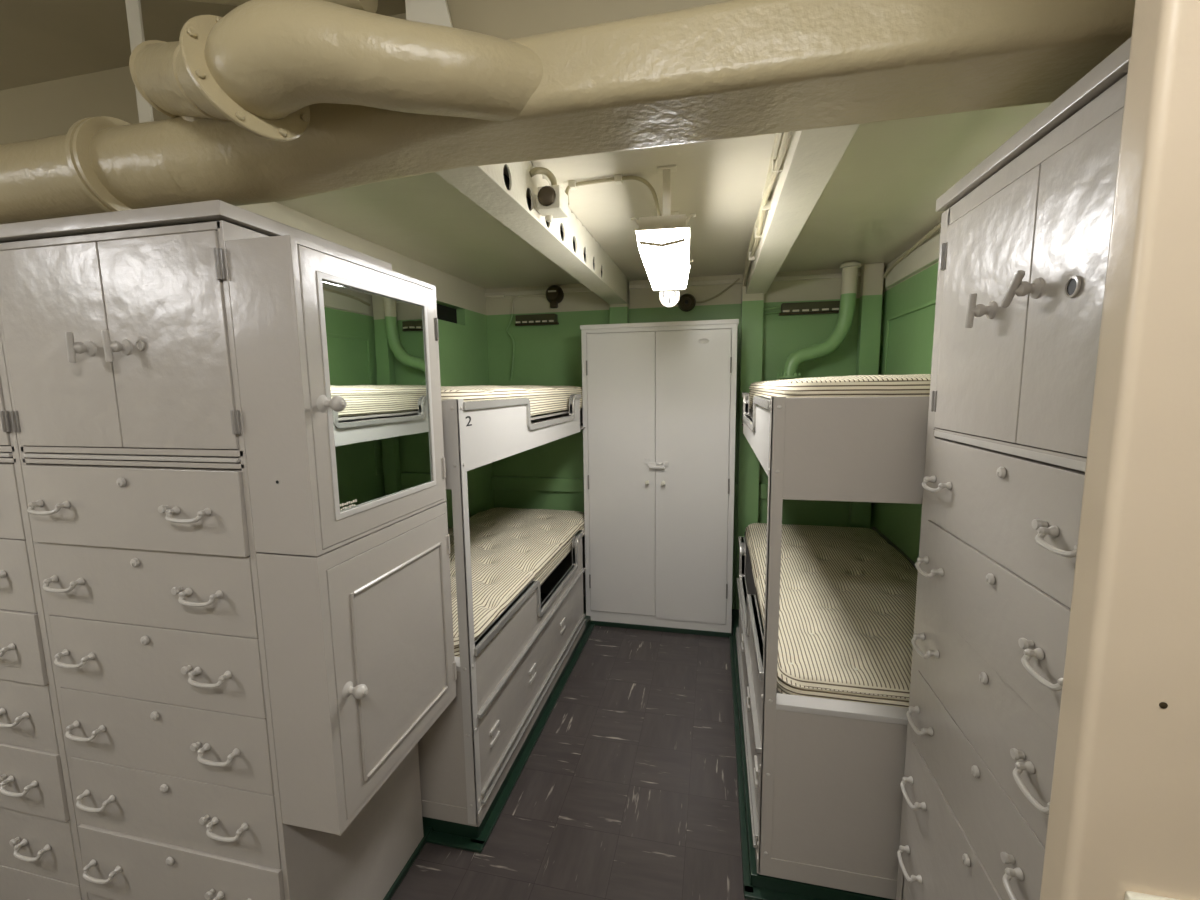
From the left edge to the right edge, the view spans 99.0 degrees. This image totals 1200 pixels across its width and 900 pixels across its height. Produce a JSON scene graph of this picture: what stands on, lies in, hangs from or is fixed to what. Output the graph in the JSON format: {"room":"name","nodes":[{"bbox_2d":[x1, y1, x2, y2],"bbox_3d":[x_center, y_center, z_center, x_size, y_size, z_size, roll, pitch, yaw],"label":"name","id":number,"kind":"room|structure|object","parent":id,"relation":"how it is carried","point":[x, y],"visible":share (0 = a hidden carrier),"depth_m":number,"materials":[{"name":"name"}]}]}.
{"room":"dormitory","nodes":[
{"label":"dormitory","id":0,"kind":"room"},
{"bbox_2d":[0,0,405,90],"bbox_3d":[-0.822,-1.034,-0.309,5.300,0.050,3.700,1,7,13],"label":"ceiling","id":1,"kind":"structure","parent":0,"point":[41,41],"depth_m":1.50,"materials":[{"name":"paint"}]},
{"bbox_2d":[125,0,153,122],"bbox_3d":[-1.047,-0.938,1.157,0.036,0.500,0.006,1,7,13],"label":"strap","id":2,"kind":"object","parent":1,"relation":"hanging from","point":[133,7],"visible":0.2,"depth_m":1.16,"materials":[{"name":"beige paint"}]},
{"bbox_2d":[0,0,1134,223],"bbox_3d":[-0.558,-0.655,0.990,5.221,0.294,0.421,1,7,13],"label":"ventilation duct","id":3,"kind":"object","parent":2,"relation":"hanging from","point":[265,101],"visible":0.98,"depth_m":0.86,"materials":[{"name":"beige metal"}]},
{"bbox_2d":[187,0,377,12],"bbox_3d":[-0.741,-0.979,1.075,0.573,0.194,0.070,1,7,13],"label":"pipe","id":4,"kind":"object","parent":1,"relation":"hanging from","point":[366,5],"visible":0.32,"depth_m":1.03,"materials":[{"name":"beige metal"}]},
{"bbox_2d":[405,0,452,26],"bbox_3d":[-0.334,-0.955,1.022,0.125,0.430,0.010,1,7,13],"label":"bracket","id":5,"kind":"object","parent":1,"relation":"attached to","point":[436,12],"visible":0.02,"depth_m":1.03,"materials":[{"name":"beige metal"}]},
{"bbox_2d":[237,202,493,528],"bbox_3d":[-1.061,0.096,2.782,0.060,2.245,2.100,1,7,13],"label":"wall","id":6,"kind":"structure","parent":0,"point":[463,344],"depth_m":3.21,"materials":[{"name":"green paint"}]},
{"bbox_2d":[0,0,733,144],"bbox_3d":[-0.464,-1.033,1.294,5.300,0.359,0.440,1,7,13],"label":"ceiling","id":7,"kind":"structure","parent":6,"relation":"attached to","point":[50,108],"depth_m":1.67,"materials":[{"name":"paint"}]},
{"bbox_2d":[383,826,432,899],"bbox_3d":[-0.966,1.363,1.606,0.655,0.022,0.550,1,7,13],"label":"trim","id":8,"kind":"structure","parent":6,"relation":"attached to","point":[427,830],"depth_m":1.67,"materials":[{"name":"green rubber"}]},
{"bbox_2d":[436,303,456,322],"bbox_3d":[-1.065,-0.812,2.977,0.059,0.200,1.100,1,7,13],"label":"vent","id":9,"kind":"structure","parent":6,"relation":"attached to","point":[445,313],"depth_m":3.25,"materials":[{"name":"black metal"}]},
{"bbox_2d":[422,593,594,852],"bbox_3d":[-0.600,1.189,2.791,0.808,0.062,1.954,1,7,13],"label":"trim","id":10,"kind":"structure","parent":6,"relation":"attached to","point":[458,829],"depth_m":1.91,"materials":[{"name":"green rubber"}]},
{"bbox_2d":[418,394,585,826],"bbox_3d":[-0.612,0.439,2.692,0.846,1.453,1.964,1,7,13],"label":"bunk bed","id":11,"kind":"object","parent":10,"relation":"on","point":[506,676],"visible":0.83,"depth_m":1.83,"materials":[{"name":"white metal"}]},
{"bbox_2d":[441,385,582,416],"bbox_3d":[-0.641,-0.252,2.589,0.779,0.146,1.861,1,7,13],"label":"mattress","id":12,"kind":"object","parent":11,"relation":"on","point":[543,399],"visible":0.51,"depth_m":2.34,"materials":[{"name":"beige fabric"}]},
{"bbox_2d":[448,507,584,656],"bbox_3d":[-0.631,0.563,2.691,0.779,0.138,1.861,1,7,13],"label":"mattress","id":13,"kind":"object","parent":11,"relation":"on","point":[511,548],"visible":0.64,"depth_m":2.62,"materials":[{"name":"beige fabric"}]},
{"bbox_2d":[390,625,749,899],"bbox_3d":[-0.559,1.465,1.037,5.300,0.050,5.800,1,7,13],"label":"floor","id":14,"kind":"structure","parent":0,"point":[628,788],"depth_m":1.95,"materials":[{"name":"tile"}]},
{"bbox_2d":[0,329,88,899],"bbox_3d":[-1.636,0.419,1.576,0.656,1.918,0.581,1,7,13],"label":"tall cabinet","id":15,"kind":"object","parent":14,"relation":"on","point":[41,857],"visible":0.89,"depth_m":1.32,"materials":[{"name":"white metal"}]},
{"bbox_2d":[0,452,12,456],"bbox_3d":[-1.677,-0.005,1.379,0.610,0.009,0.204,1,7,13],"label":"shelf","id":16,"kind":"object","parent":15,"relation":"attached to","point":[2,454],"depth_m":1.22,"materials":[{"name":"grey metal"}]},
{"bbox_2d":[0,200,423,899],"bbox_3d":[-0.992,0.429,1.432,0.661,1.918,0.581,1,7,13],"label":"tall cabinet","id":17,"kind":"object","parent":14,"relation":"on","point":[117,329],"visible":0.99,"depth_m":1.17,"materials":[{"name":"white metal"}]},
{"bbox_2d":[24,452,240,462],"bbox_3d":[-1.035,0.005,1.236,0.610,0.009,0.204,1,7,13],"label":"shelf","id":18,"kind":"object","parent":17,"relation":"attached to","point":[29,457],"depth_m":1.14,"materials":[{"name":"grey metal"}]},
{"bbox_2d":[225,235,456,834],"bbox_3d":[-0.578,0.190,1.329,0.209,1.284,0.530,1,7,13],"label":"upper cabinet","id":19,"kind":"object","parent":17,"relation":"attached to","point":[337,353],"visible":1,"depth_m":1.15,"materials":[{"name":"white metal"}]},
{"bbox_2d":[322,279,432,511],"bbox_3d":[-0.538,-0.132,1.278,0.004,0.512,0.400,1,7,13],"label":"mirror","id":20,"kind":"object","parent":19,"relation":"attached to","point":[376,351],"depth_m":1.24,"materials":[{"name":"clear mirror"}]},
{"bbox_2d":[609,279,628,323],"bbox_3d":[0.139,-0.011,3.513,0.120,2.245,0.064,1,7,13],"label":"stanchion","id":21,"kind":"object","parent":14,"relation":"on","point":[619,313],"visible":0.2,"depth_m":3.37,"materials":[{"name":"beige paint"}]},
{"bbox_2d":[735,271,763,609],"bbox_3d":[0.969,0.002,3.327,0.130,2.245,0.064,1,7,13],"label":"stanchion","id":22,"kind":"object","parent":14,"relation":"on","point":[752,310],"visible":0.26,"depth_m":3.26,"materials":[{"name":"green paint"}]},
{"bbox_2d":[848,263,883,528],"bbox_3d":[1.632,0.012,3.179,0.110,2.245,0.064,1,7,13],"label":"stanchion","id":23,"kind":"object","parent":14,"relation":"on","point":[871,281],"visible":0.44,"depth_m":3.06,"materials":[{"name":"green paint"}]},
{"bbox_2d":[896,37,1130,899],"bbox_3d":[0.924,0.445,0.871,0.496,1.978,0.860,1,7,13],"label":"tall cabinet","id":24,"kind":"object","parent":14,"relation":"on","point":[1025,233],"visible":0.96,"depth_m":0.92,"materials":[{"name":"white metal"}]},
{"bbox_2d":[933,430,1085,470],"bbox_3d":[0.825,0.004,0.871,0.206,0.013,0.694,1,7,13],"label":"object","id":25,"kind":"object","parent":24,"relation":"attached to","point":[1044,457],"depth_m":0.90,"materials":[{"name":"grey metal"}]},
{"bbox_2d":[276,102,1052,288],"bbox_3d":[-0.229,-1.017,2.349,5.300,0.050,2.500,1,7,13],"label":"ceiling","id":26,"kind":"structure","parent":0,"point":[879,200],"depth_m":1.97,"materials":[{"name":"beige paint"}]},
{"bbox_2d":[435,161,629,305],"bbox_3d":[-0.118,-0.904,2.297,0.121,0.163,2.380,1,7,13],"label":"ceiling beam","id":27,"kind":"structure","parent":26,"relation":"attached to","point":[504,197],"depth_m":1.76,"materials":[{"name":"beige metal"}]},
{"bbox_2d":[530,167,567,221],"bbox_3d":[-0.167,-0.816,1.630,0.104,0.150,0.114,1,7,13],"label":"junction box","id":28,"kind":"object","parent":27,"relation":"attached to","point":[551,201],"visible":0.98,"depth_m":1.60,"materials":[{"name":"beige paint"}]},
{"bbox_2d":[568,180,576,189],"bbox_3d":[-0.093,-0.907,1.754,0.024,0.023,0.028,1,7,13],"label":"clip","id":29,"kind":"object","parent":26,"relation":"attached to","point":[571,183],"visible":1,"depth_m":1.74,"materials":[{"name":"beige paint"}]},
{"bbox_2d":[565,175,660,215],"bbox_3d":[0.044,-0.826,1.719,0.327,0.173,0.080,0,7,5],"label":"power cable","id":30,"kind":"object","parent":26,"relation":"attached to","point":[630,177],"visible":0.76,"depth_m":1.72,"materials":[{"name":"beige plastic"}]},
{"bbox_2d":[614,174,622,184],"bbox_3d":[0.062,-0.904,1.709,0.024,0.023,0.028,1,7,13],"label":"clip","id":31,"kind":"object","parent":26,"relation":"attached to","point":[617,177],"visible":1,"depth_m":1.70,"materials":[{"name":"beige paint"}]},
{"bbox_2d":[630,165,695,307],"bbox_3d":[0.248,-0.762,1.905,0.202,0.357,0.684,0,7,10],"label":"ceiling lamp","id":32,"kind":"object","parent":26,"relation":"hanging from","point":[663,242],"visible":1,"depth_m":1.65,"materials":[{"name":"white"}]},
{"bbox_2d":[637,228,687,289],"bbox_3d":[0.247,-0.690,1.901,0.159,0.066,0.650,0,7,10],"label":"diffuser","id":33,"kind":"object","parent":32,"relation":"attached to","point":[663,251],"depth_m":1.65,"materials":[{"name":"white glass"}]},
{"bbox_2d":[653,288,685,307],"bbox_3d":[0.304,-0.695,2.239,0.146,0.140,0.029,0,7,10],"label":"bulb","id":34,"kind":"object","parent":32,"relation":"attached to","point":[669,298],"depth_m":2.24,"materials":[{"name":"white glass"}]},
{"bbox_2d":[743,124,859,293],"bbox_3d":[0.703,-0.898,2.071,0.157,0.140,2.300,1,7,13],"label":"ceiling beam","id":35,"kind":"structure","parent":26,"relation":"attached to","point":[802,164],"depth_m":1.53,"materials":[{"name":"beige metal"}]},
{"bbox_2d":[776,261,860,379],"bbox_3d":[1.296,-0.722,3.056,0.446,0.741,0.144,1,7,13],"label":"drain pipe","id":36,"kind":"object","parent":26,"relation":"attached to","point":[849,269],"visible":0.91,"depth_m":3.00,"materials":[{"name":"green metal"}]},
{"bbox_2d":[486,266,884,610],"bbox_3d":[0.043,-0.024,3.634,5.300,2.245,0.060,1,7,13],"label":"wall","id":37,"kind":"structure","parent":0,"point":[544,355],"depth_m":3.49,"materials":[{"name":"green paint"}]},
{"bbox_2d":[490,294,504,297],"bbox_3d":[-0.723,-1.089,3.618,0.100,0.023,0.024,1,7,13],"label":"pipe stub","id":38,"kind":"object","parent":37,"relation":"attached to","point":[492,295],"visible":1,"depth_m":3.61,"materials":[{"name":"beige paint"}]},
{"bbox_2d":[506,294,545,379],"bbox_3d":[-0.518,-0.794,3.617,0.313,0.593,0.016,1,7,13],"label":"cable","id":39,"kind":"object","parent":37,"relation":"attached to","point":[541,295],"visible":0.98,"depth_m":3.63,"materials":[{"name":"beige paint"}]},
{"bbox_2d":[515,314,558,325],"bbox_3d":[-0.442,-0.903,3.557,0.314,0.070,0.074,1,7,13],"label":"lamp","id":40,"kind":"object","parent":37,"relation":"attached to","point":[535,319],"visible":1,"depth_m":3.53,"materials":[{"name":"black metal"}]},
{"bbox_2d":[546,285,563,307],"bbox_3d":[-0.317,-1.053,3.508,0.128,0.157,0.079,1,7,13],"label":"wall speaker","id":41,"kind":"object","parent":37,"relation":"attached to","point":[554,294],"visible":1,"depth_m":3.48,"materials":[{"name":"brown metal"}]},
{"bbox_2d":[491,476,767,497],"bbox_3d":[0.464,0.261,3.526,2.595,0.095,0.035,1,7,13],"label":"trim","id":42,"kind":"structure","parent":37,"relation":"attached to","point":[497,482],"depth_m":3.70,"materials":[{"name":"green paint"}]},
{"bbox_2d":[591,620,731,637],"bbox_3d":[0.400,1.114,3.421,0.922,0.030,0.358,1,7,13],"label":"trim","id":43,"kind":"structure","parent":37,"relation":"attached to","point":[597,623],"depth_m":3.24,"materials":[{"name":"green rubber"}]},
{"bbox_2d":[580,319,738,632],"bbox_3d":[0.374,0.168,3.257,0.934,1.888,0.352,1,7,13],"label":"locker","id":44,"kind":"object","parent":43,"relation":"on","point":[659,398],"visible":0.99,"depth_m":3.12,"materials":[{"name":"white metal"}]},
{"bbox_2d":[485,271,884,296],"bbox_3d":[0.448,-1.085,3.365,2.595,0.025,0.020,1,7,13],"label":"trim","id":45,"kind":"structure","parent":37,"relation":"attached to","point":[835,275],"depth_m":3.31,"materials":[{"name":"beige paint"}]},
{"bbox_2d":[678,293,695,311],"bbox_3d":[0.566,-0.962,3.338,0.116,0.115,0.046,1,7,13],"label":"sounder","id":46,"kind":"object","parent":37,"relation":"attached to","point":[687,302],"visible":0.97,"depth_m":3.33,"materials":[{"name":"brown metal"}]},
{"bbox_2d":[696,278,739,302],"bbox_3d":[0.758,-1.024,3.293,0.274,0.144,0.016,1,7,14],"label":"cable","id":47,"kind":"object","parent":37,"relation":"attached to","point":[738,279],"visible":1,"depth_m":3.29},
{"bbox_2d":[763,306,780,314],"bbox_3d":[1.090,-0.883,3.236,0.111,0.056,0.016,1,7,13],"label":"cables","id":48,"kind":"object","parent":37,"relation":"attached to","point":[773,307],"visible":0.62,"depth_m":3.23,"materials":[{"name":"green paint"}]},
{"bbox_2d":[779,301,839,315],"bbox_3d":[1.300,-0.877,3.168,0.364,0.070,0.074,1,7,13],"label":"vent","id":49,"kind":"object","parent":37,"relation":"attached to","point":[822,307],"visible":0.91,"depth_m":3.15,"materials":[{"name":"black metal"}]},
{"bbox_2d":[870,228,940,562],"bbox_3d":[1.471,0.169,1.942,0.060,2.245,2.640,1,7,13],"label":"wall","id":50,"kind":"structure","parent":0,"point":[910,338],"depth_m":2.69,"materials":[{"name":"green paint"}]},
{"bbox_2d":[730,609,893,899],"bbox_3d":[1.086,1.220,2.425,0.842,0.050,1.934,1,7,13],"label":"trim","id":51,"kind":"structure","parent":50,"relation":"attached to","point":[756,880],"depth_m":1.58,"materials":[{"name":"green rubber"}]},
{"bbox_2d":[736,392,928,899],"bbox_3d":[1.085,0.463,2.323,0.846,1.453,1.944,1,7,13],"label":"bunk bed","id":52,"kind":"object","parent":51,"relation":"on","point":[825,776],"visible":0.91,"depth_m":1.47,"materials":[{"name":"white metal"}]},
{"bbox_2d":[745,523,917,707],"bbox_3d":[1.106,0.601,2.333,0.766,0.109,1.806,1,7,13],"label":"mattress","id":53,"kind":"object","parent":52,"relation":"on","point":[847,602],"visible":0.74,"depth_m":1.92,"materials":[{"name":"beige fabric"}]},
{"bbox_2d":[749,374,930,407],"bbox_3d":[1.081,-0.230,2.175,0.771,0.161,1.756,1,7,13],"label":"mattress","id":54,"kind":"object","parent":52,"relation":"on","point":[910,385],"visible":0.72,"depth_m":1.39,"materials":[{"name":"beige fabric"}]},
{"bbox_2d":[884,299,935,374],"bbox_3d":[1.489,-0.151,2.163,0.012,1.025,1.875,1,7,13],"label":"trim","id":55,"kind":"structure","parent":50,"relation":"attached to","point":[932,302],"depth_m":2.83,"materials":[{"name":"green paint"}]},
{"bbox_2d":[883,222,940,277],"bbox_3d":[1.441,-0.923,2.068,0.026,0.082,1.862,1,7,13],"label":"conduit","id":56,"kind":"object","parent":50,"relation":"attached to","point":[936,228],"visible":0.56,"depth_m":2.51,"materials":[{"name":"beige metal"}]},
{"bbox_2d":[885,234,939,287],"bbox_3d":[1.458,-0.872,2.018,0.030,0.107,1.960,1,7,13],"label":"trim","id":57,"kind":"structure","parent":50,"relation":"attached to","point":[926,255],"depth_m":2.53,"materials":[{"name":"beige paint"}]},
{"bbox_2d":[1040,0,1199,899],"bbox_3d":[1.157,0.205,0.254,1.566,2.600,0.038,1,7,13],"label":"wall partition","id":58,"kind":"structure","parent":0,"point":[1124,809],"depth_m":0.39,"materials":[{"name":"beige paint"}]},
{"bbox_2d":[1124,891,1179,899],"bbox_3d":[0.461,0.418,0.410,0.070,0.117,0.018,1,7,13],"label":"switch plate","id":59,"kind":"object","parent":58,"relation":"attached to","point":[1129,895],"visible":1,"depth_m":0.41,"materials":[{"name":"white plastic"}]},
{"bbox_2d":[1159,702,1167,708],"bbox_3d":[0.435,0.197,0.396,0.005,0.005,0.002,1,7,13],"label":"screw","id":60,"kind":"object","parent":58,"relation":"attached to","point":[1163,705],"visible":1,"depth_m":0.40,"materials":[{"name":"brown metal"}]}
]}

